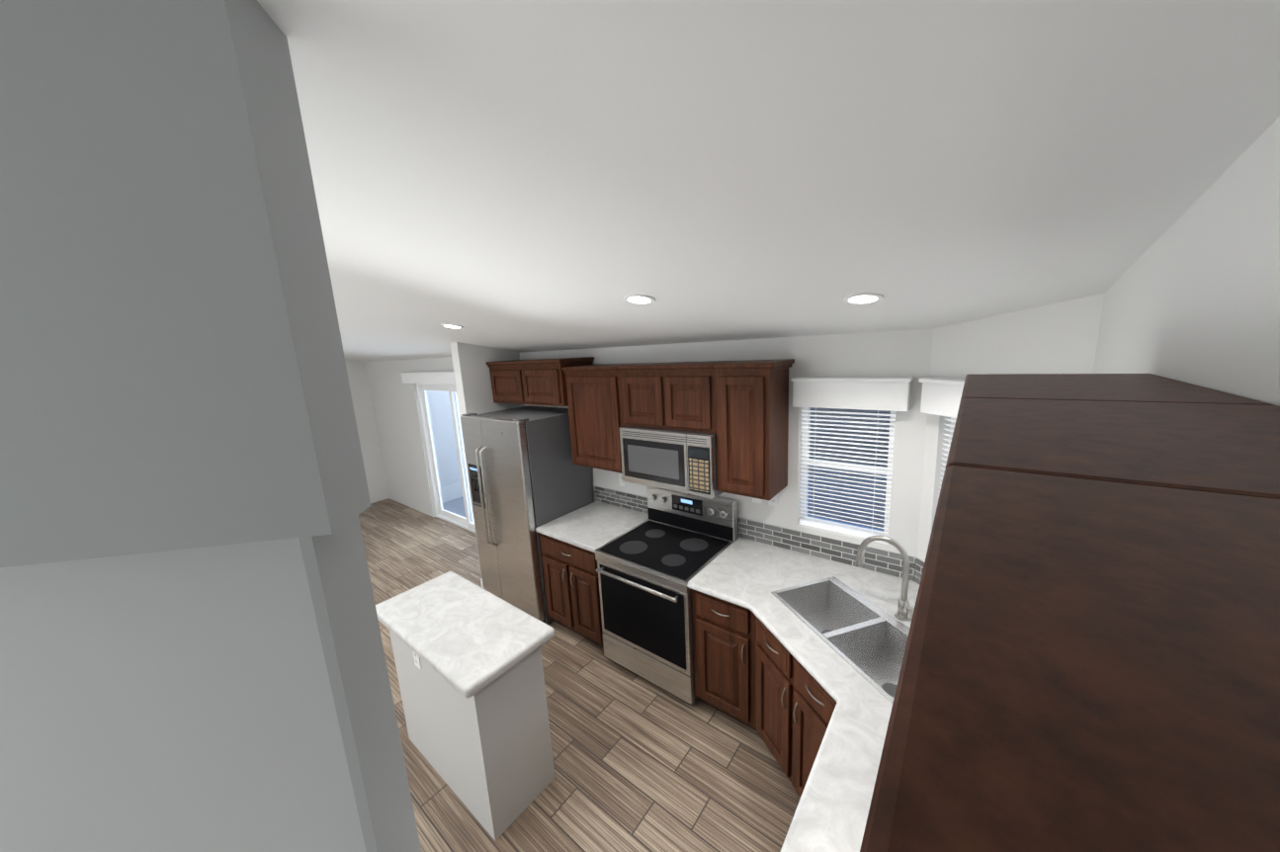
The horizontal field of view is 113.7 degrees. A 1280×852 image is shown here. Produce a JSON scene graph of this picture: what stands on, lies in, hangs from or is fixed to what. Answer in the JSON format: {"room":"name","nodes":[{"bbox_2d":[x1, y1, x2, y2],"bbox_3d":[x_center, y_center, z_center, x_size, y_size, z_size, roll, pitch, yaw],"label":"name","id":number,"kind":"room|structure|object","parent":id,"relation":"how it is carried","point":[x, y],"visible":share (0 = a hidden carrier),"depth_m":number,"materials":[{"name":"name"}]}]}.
{"room":"kitchen","nodes":[
{"label":"kitchen","id":0,"kind":"room"},
{"bbox_2d":[0,0,421,851],"bbox_3d":[-0.955,0.559,0.695,1.020,3.350,0.128,-4,11,-7],"label":"wall","id":1,"kind":"structure","parent":0,"point":[172,370],"depth_m":0.56,"materials":[{"name":"grey paint"}]},
{"bbox_2d":[0,537,366,851],"bbox_3d":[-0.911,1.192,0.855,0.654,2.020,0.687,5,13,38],"label":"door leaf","id":2,"kind":"structure","parent":1,"relation":"in","point":[176,701],"depth_m":0.71,"materials":[{"name":"grey paint"}]},
{"bbox_2d":[344,359,389,503],"bbox_3d":[-6.079,0.060,4.876,0.120,3.350,5.550,5,13,38],"label":"wall","id":3,"kind":"structure","parent":0,"point":[361,393],"depth_m":6.85,"materials":[{"name":"white paint"}]},
{"bbox_2d":[449,341,524,579],"bbox_3d":[-1.438,-0.058,4.155,0.120,3.350,0.651,5,13,38],"label":"wall","id":4,"kind":"structure","parent":0,"point":[471,372],"depth_m":3.90,"materials":[{"name":"white paint"}]},
{"bbox_2d":[358,498,800,851],"bbox_3d":[-2.779,2.056,2.680,8.290,0.120,5.550,5,13,38],"label":"floor","id":5,"kind":"structure","parent":0,"point":[640,764],"depth_m":2.36,"materials":[{"name":"wood"}]},
{"bbox_2d":[375,571,555,840],"bbox_3d":[-0.975,1.489,2.368,1.055,0.915,0.495,5,13,38],"label":"kitchen island","id":6,"kind":"object","parent":5,"relation":"on","point":[469,661],"visible":0.88,"depth_m":2.13,"materials":[{"name":"paint"},{"name":"marble"}]},
{"bbox_2d":[460,405,594,624],"bbox_3d":[-1.014,0.751,3.870,0.847,1.797,0.806,5,13,38],"label":"fridge","id":7,"kind":"object","parent":5,"relation":"on","point":[527,476],"visible":0.79,"depth_m":3.53,"materials":[{"name":"grey metal"}]},
{"bbox_2d":[539,532,603,648],"bbox_3d":[-0.337,1.257,3.542,0.680,0.876,0.690,5,13,38],"label":"base cabinet","id":8,"kind":"object","parent":5,"relation":"on","point":[570,575],"depth_m":3.25,"materials":[{"name":"brown wood"}]},
{"bbox_2d":[535,501,648,552],"bbox_3d":[-0.364,0.808,3.455,0.684,0.038,0.698,5,13,38],"label":"countertop","id":9,"kind":"structure","parent":8,"relation":"on","point":[590,527],"depth_m":3.39,"materials":[{"name":"white stone"}]},
{"bbox_2d":[594,486,737,705],"bbox_3d":[0.194,1.143,3.026,0.762,1.170,0.752,5,13,38],"label":"stove","id":10,"kind":"object","parent":5,"relation":"on","point":[661,556],"visible":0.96,"depth_m":2.86,"materials":[{"name":"grey"}]},
{"bbox_2d":[691,589,755,709],"bbox_3d":[0.708,1.358,2.695,0.476,0.876,0.736,5,13,38],"label":"base cabinet","id":11,"kind":"object","parent":5,"relation":"on","point":[714,618],"depth_m":2.51,"materials":[{"name":"brown wood"}]},
{"bbox_2d":[717,611,836,796],"bbox_3d":[0.776,1.474,2.047,0.589,0.876,0.433,5,13,38],"label":"base cabinet","id":12,"kind":"object","parent":5,"relation":"on","point":[751,672],"depth_m":2.15,"materials":[{"name":"brown wood"}]},
{"bbox_2d":[686,537,871,688],"bbox_3d":[0.741,1.025,2.365,0.888,0.194,1.085,5,13,38],"label":"countertop","id":13,"kind":"structure","parent":12,"relation":"on","point":[839,631],"depth_m":2.40,"materials":[{"name":"white stone"}]},
{"bbox_2d":[780,571,919,851],"bbox_3d":[0.924,1.207,1.332,0.695,0.194,2.508,5,13,38],"label":"countertop","id":14,"kind":"structure","parent":12,"relation":"on","point":[831,813],"depth_m":1.51,"materials":[{"name":"white stone"}]},
{"bbox_2d":[854,535,914,621],"bbox_3d":[1.265,0.762,2.009,0.450,0.403,0.168,5,13,38],"label":"faucet","id":15,"kind":"object","parent":14,"relation":"on","point":[904,608],"visible":0.71,"depth_m":2.05,"materials":[{"name":"silver metal"}]},
{"bbox_2d":[365,328,933,581],"bbox_3d":[-1.399,-0.143,4.605,7.535,3.350,0.120,5,13,38],"label":"wall","id":16,"kind":"structure","parent":0,"point":[895,353],"depth_m":2.73,"materials":[{"name":"white paint"}]},
{"bbox_2d":[399,371,455,384],"bbox_3d":[-2.488,-0.601,5.222,2.080,0.150,0.114,5,13,38],"label":"valance","id":17,"kind":"object","parent":16,"relation":"attached to","point":[439,378],"visible":0.42,"depth_m":5.32,"materials":[{"name":"white wood"}]},
{"bbox_2d":[416,383,475,532],"bbox_3d":[-2.363,0.432,5.493,1.830,2.000,0.130,5,13,38],"label":"sliding door","id":18,"kind":"structure","parent":16,"relation":"in","point":[467,523],"depth_m":5.82,"materials":[{"name":"white"}]},
{"bbox_2d":[487,360,528,404],"bbox_3d":[-1.102,-0.415,3.975,0.572,0.359,0.380,5,13,38],"label":"upper cabinet","id":19,"kind":"object","parent":16,"relation":"attached to","point":[507,378],"depth_m":3.81,"materials":[{"name":"brown wood"}]},
{"bbox_2d":[524,356,593,407],"bbox_3d":[-0.753,-0.383,3.702,0.571,0.359,0.380,5,13,38],"label":"upper cabinet","id":20,"kind":"object","parent":16,"relation":"attached to","point":[544,380],"depth_m":3.50,"materials":[{"name":"brown wood"}]},
{"bbox_2d":[564,364,627,473],"bbox_3d":[-0.267,-0.070,3.409,0.594,0.792,0.340,5,13,38],"label":"upper cabinet","id":21,"kind":"object","parent":16,"relation":"attached to","point":[591,392],"depth_m":3.26,"materials":[{"name":"brown wood"}]},
{"bbox_2d":[618,473,625,487],"bbox_3d":[-0.156,0.473,3.663,0.070,0.115,0.007,5,13,38],"label":"electrical outlet plate","id":22,"kind":"object","parent":16,"relation":"attached to","point":[622,483],"depth_m":3.66,"materials":[{"name":"white plastic"}]},
{"bbox_2d":[619,364,671,428],"bbox_3d":[0.134,-0.219,3.053,0.449,0.412,0.340,5,13,38],"label":"upper cabinet","id":23,"kind":"object","parent":16,"relation":"attached to","point":[644,389],"depth_m":2.91,"materials":[{"name":"brown wood"}]},
{"bbox_2d":[619,425,723,499],"bbox_3d":[0.269,0.208,3.014,0.758,0.414,0.380,5,13,38],"label":"microwave","id":24,"kind":"object","parent":23,"relation":"attached to","point":[680,462],"visible":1,"depth_m":2.82,"materials":[{"name":"grey metal"}]},
{"bbox_2d":[671,360,738,432],"bbox_3d":[0.386,-0.196,2.855,0.450,0.412,0.340,5,13,38],"label":"upper cabinet","id":25,"kind":"object","parent":16,"relation":"attached to","point":[692,385],"depth_m":2.68,"materials":[{"name":"brown wood"}]},
{"bbox_2d":[714,360,793,500],"bbox_3d":[0.709,0.019,2.645,0.343,0.792,0.340,5,13,38],"label":"upper cabinet","id":26,"kind":"object","parent":16,"relation":"attached to","point":[739,409],"depth_m":2.51,"materials":[{"name":"brown wood"}]},
{"bbox_2d":[752,497,762,504],"bbox_3d":[0.808,0.477,2.889,0.070,0.115,0.007,5,13,38],"label":"electrical outlet plate","id":27,"kind":"object","parent":16,"relation":"attached to","point":[757,500],"depth_m":2.89,"materials":[{"name":"white plastic"}]},
{"bbox_2d":[768,493,778,507],"bbox_3d":[0.899,0.485,2.818,0.070,0.115,0.007,5,13,38],"label":"electrical outlet plate","id":28,"kind":"object","parent":16,"relation":"attached to","point":[774,501],"depth_m":2.81,"materials":[{"name":"white plastic"}]},
{"bbox_2d":[800,407,896,536],"bbox_3d":[1.274,0.249,2.588,0.520,0.830,0.045,5,13,38],"label":"window","id":29,"kind":"structure","parent":16,"relation":"in","point":[844,466],"depth_m":2.60,"materials":[{"name":"white plastic"}]},
{"bbox_2d":[799,407,895,542],"bbox_3d":[1.240,0.258,2.545,0.512,0.824,0.037,5,13,38],"label":"window blind","id":30,"kind":"object","parent":29,"relation":"attached to","point":[837,529],"visible":0.77,"depth_m":2.53,"materials":[{"name":"white plastic"}]},
{"bbox_2d":[256,0,1279,361],"bbox_3d":[-2.725,-0.824,2.186,8.570,1.256,6.015,5,13,38],"label":"ceiling","id":31,"kind":"structure","parent":0,"point":[522,176],"depth_m":0.81,"materials":[{"name":"white paint"}]},
{"bbox_2d":[440,323,463,329],"bbox_3d":[-1.314,-0.698,2.929,0.143,0.033,0.142,4,12,32],"label":"recessed light","id":32,"kind":"object","parent":31,"relation":"in","point":[444,324],"depth_m":2.91,"materials":[{"name":"white plastic"}]},
{"bbox_2d":[623,294,655,304],"bbox_3d":[-0.003,-0.580,1.915,0.143,0.033,0.142,4,12,32],"label":"recessed light","id":33,"kind":"object","parent":31,"relation":"in","point":[633,298],"depth_m":1.90,"materials":[{"name":"white plastic"}]},
{"bbox_2d":[843,292,883,304],"bbox_3d":[0.901,-0.514,1.691,0.143,0.033,0.142,4,12,32],"label":"recessed light","id":34,"kind":"object","parent":31,"relation":"in","point":[863,298],"depth_m":1.67,"materials":[{"name":"white plastic"}]},
{"bbox_2d":[916,293,1104,561],"bbox_3d":[1.651,0.188,1.929,0.120,3.350,0.872,-5,11,-11],"label":"wall","id":35,"kind":"structure","parent":0,"point":[1062,337],"depth_m":1.80,"materials":[{"name":"white paint"}]},
{"bbox_2d":[594,485,924,585],"bbox_3d":[-0.003,0.958,2.021,3.036,0.149,2.509,5,13,38],"label":"tile backsplash","id":36,"kind":"structure","parent":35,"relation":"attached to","point":[885,561],"depth_m":2.72,"materials":[{"name":"grey tile"}]},
{"bbox_2d":[790,376,965,418],"bbox_3d":[1.109,-0.081,1.824,1.195,0.175,1.072,5,13,38],"label":"valance","id":37,"kind":"object","parent":35,"relation":"attached to","point":[941,396],"visible":0.46,"depth_m":2.26,"materials":[{"name":"white wood"}]},
{"bbox_2d":[938,419,955,492],"bbox_3d":[1.636,0.346,1.954,0.037,0.824,0.512,-5,11,-11],"label":"window blind","id":38,"kind":"object","parent":35,"relation":"attached to","point":[947,440],"visible":0.1,"depth_m":2.13,"materials":[{"name":"white plastic"}]},
{"bbox_2d":[947,417,956,454],"bbox_3d":[1.691,0.342,1.965,0.045,0.830,0.520,-5,11,-11],"label":"window","id":39,"kind":"structure","parent":35,"relation":"in","point":[952,428],"depth_m":2.15,"materials":[{"name":"white"}]},
{"bbox_2d":[1093,116,1279,406],"bbox_3d":[0.167,0.694,-0.360,0.120,3.350,4.998,5,13,38],"label":"wall","id":40,"kind":"structure","parent":0,"point":[1192,295],"depth_m":0.78,"materials":[{"name":"white paint"}]},
{"bbox_2d":[859,472,1279,851],"bbox_3d":[0.304,0.510,0.171,0.340,0.792,0.514,5,13,38],"label":"upper cabinet","id":41,"kind":"object","parent":40,"relation":"attached to","point":[1091,660],"depth_m":0.15,"materials":[{"name":"brown wood"}]},
{"bbox_2d":[944,401,1279,508],"bbox_3d":[0.621,0.420,0.565,0.340,0.792,0.515,5,13,38],"label":"upper cabinet","id":42,"kind":"object","parent":40,"relation":"attached to","point":[1222,456],"depth_m":0.42,"materials":[{"name":"brown wood"}]},
{"bbox_2d":[962,377,1279,413],"bbox_3d":[0.939,0.329,0.960,0.340,0.792,0.514,5,13,38],"label":"upper cabinet","id":43,"kind":"object","parent":40,"relation":"attached to","point":[1111,392],"depth_m":0.75,"materials":[{"name":"brown wood"}]},
{"label":"outside","id":44,"kind":"structure","parent":0,"visible":0},
{"bbox_3d":[4.232,0.697,8.912,60.000,0.130,60.000,5,13,38],"label":"ground","id":45,"kind":"structure","parent":44,"visible":0},
{"bbox_2d":[808,407,890,529],"bbox_3d":[0.347,1.643,-1.629,11.000,2.270,14.700,5,13,38],"label":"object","id":46,"kind":"object","parent":45,"relation":"on","point":[850,462],"depth_m":5.51,"materials":[{"name":"blue"}]},
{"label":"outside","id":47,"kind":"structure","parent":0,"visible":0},
{"bbox_2d":[442,496,466,517],"bbox_3d":[-1.599,1.353,6.341,4.000,0.120,1.770,5,13,38],"label":"floor","id":48,"kind":"structure","parent":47,"point":[460,507],"depth_m":6.72,"materials":[{"name":"grey paint"}]},
{"bbox_2d":[426,390,463,503],"bbox_3d":[-3.135,-0.044,7.021,0.110,2.540,1.410,5,13,38],"label":"wall","id":49,"kind":"structure","parent":48,"relation":"on","point":[451,466],"depth_m":6.87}
]}

